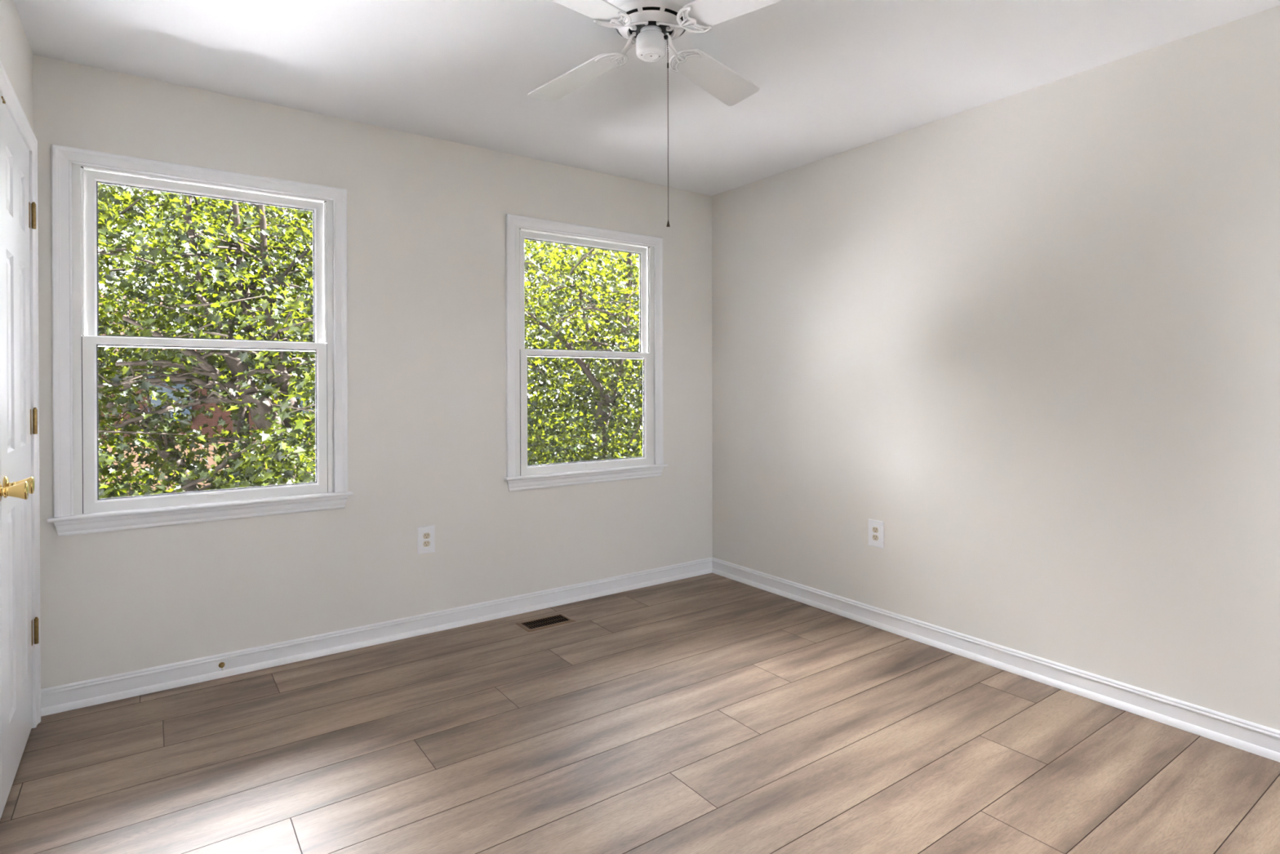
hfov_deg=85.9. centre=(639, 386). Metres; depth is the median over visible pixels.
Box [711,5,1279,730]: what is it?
wall
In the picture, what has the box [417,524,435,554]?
wall outlet
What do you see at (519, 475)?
window
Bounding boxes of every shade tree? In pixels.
[97,184,177,414]
[100,186,315,470]
[524,240,644,465]
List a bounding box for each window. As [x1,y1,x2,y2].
[47,144,353,536]
[503,213,668,491]
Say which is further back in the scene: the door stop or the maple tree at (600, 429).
the maple tree at (600, 429)
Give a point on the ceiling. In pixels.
(833, 77)
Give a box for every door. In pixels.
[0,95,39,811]
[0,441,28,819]
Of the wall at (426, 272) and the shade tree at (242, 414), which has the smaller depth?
the wall at (426, 272)
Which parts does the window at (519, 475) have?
sash, sash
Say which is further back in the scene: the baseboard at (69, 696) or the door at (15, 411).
the baseboard at (69, 696)
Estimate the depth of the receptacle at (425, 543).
3.38 m
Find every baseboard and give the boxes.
[40,556,711,715]
[711,556,1279,762]
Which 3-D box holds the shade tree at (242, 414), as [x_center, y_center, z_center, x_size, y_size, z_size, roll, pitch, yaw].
[-9.512,-0.974,17.800,7.474,10.478,6.101,0,0,-27]
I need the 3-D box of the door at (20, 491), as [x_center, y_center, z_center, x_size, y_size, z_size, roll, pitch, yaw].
[-1.609,0.186,1.693,0.100,2.035,0.628,0,0,-36]
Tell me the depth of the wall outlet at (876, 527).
3.46 m
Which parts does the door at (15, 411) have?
knob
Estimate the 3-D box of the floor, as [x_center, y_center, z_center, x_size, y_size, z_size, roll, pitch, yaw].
[0.531,1.289,1.387,3.492,0.150,5.100,0,0,-36]
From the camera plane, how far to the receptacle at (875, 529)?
3.46 m
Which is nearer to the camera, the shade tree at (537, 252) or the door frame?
the door frame
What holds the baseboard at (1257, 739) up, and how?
attached to the wall at (1031, 337)
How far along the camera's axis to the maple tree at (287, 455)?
6.45 m
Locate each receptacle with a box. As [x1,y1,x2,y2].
[422,533,430,538]
[422,540,430,546]
[872,526,878,533]
[872,534,878,540]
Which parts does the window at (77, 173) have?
sash, sash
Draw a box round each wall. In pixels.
[0,0,33,131]
[32,54,712,688]
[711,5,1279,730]
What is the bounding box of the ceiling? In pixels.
[13,0,1279,195]
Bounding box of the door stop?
[218,662,225,670]
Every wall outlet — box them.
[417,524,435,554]
[868,518,884,548]
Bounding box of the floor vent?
[515,613,575,631]
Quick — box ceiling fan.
[527,0,783,226]
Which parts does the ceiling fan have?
fan blade, fan blade, motor, pull chain, fan blade, fan blade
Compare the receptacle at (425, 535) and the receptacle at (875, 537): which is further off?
the receptacle at (875, 537)
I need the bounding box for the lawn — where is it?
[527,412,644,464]
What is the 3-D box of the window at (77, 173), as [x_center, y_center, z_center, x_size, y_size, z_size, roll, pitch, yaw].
[-1.792,-0.174,2.898,1.066,1.462,0.150,0,0,-36]
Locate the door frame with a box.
[0,60,40,728]
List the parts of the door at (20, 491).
knob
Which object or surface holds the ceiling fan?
hanging from the ceiling
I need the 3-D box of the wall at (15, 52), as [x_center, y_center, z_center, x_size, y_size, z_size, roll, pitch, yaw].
[-0.798,0.002,0.434,0.110,2.480,5.100,0,0,-36]
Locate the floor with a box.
[0,573,1279,853]
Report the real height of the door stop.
0.033 m
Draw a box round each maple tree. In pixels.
[82,182,316,498]
[524,238,644,465]
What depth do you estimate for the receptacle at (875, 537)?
3.46 m
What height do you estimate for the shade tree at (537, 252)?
10.053 m
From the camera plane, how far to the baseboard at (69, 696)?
3.12 m
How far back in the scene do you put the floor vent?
3.52 m

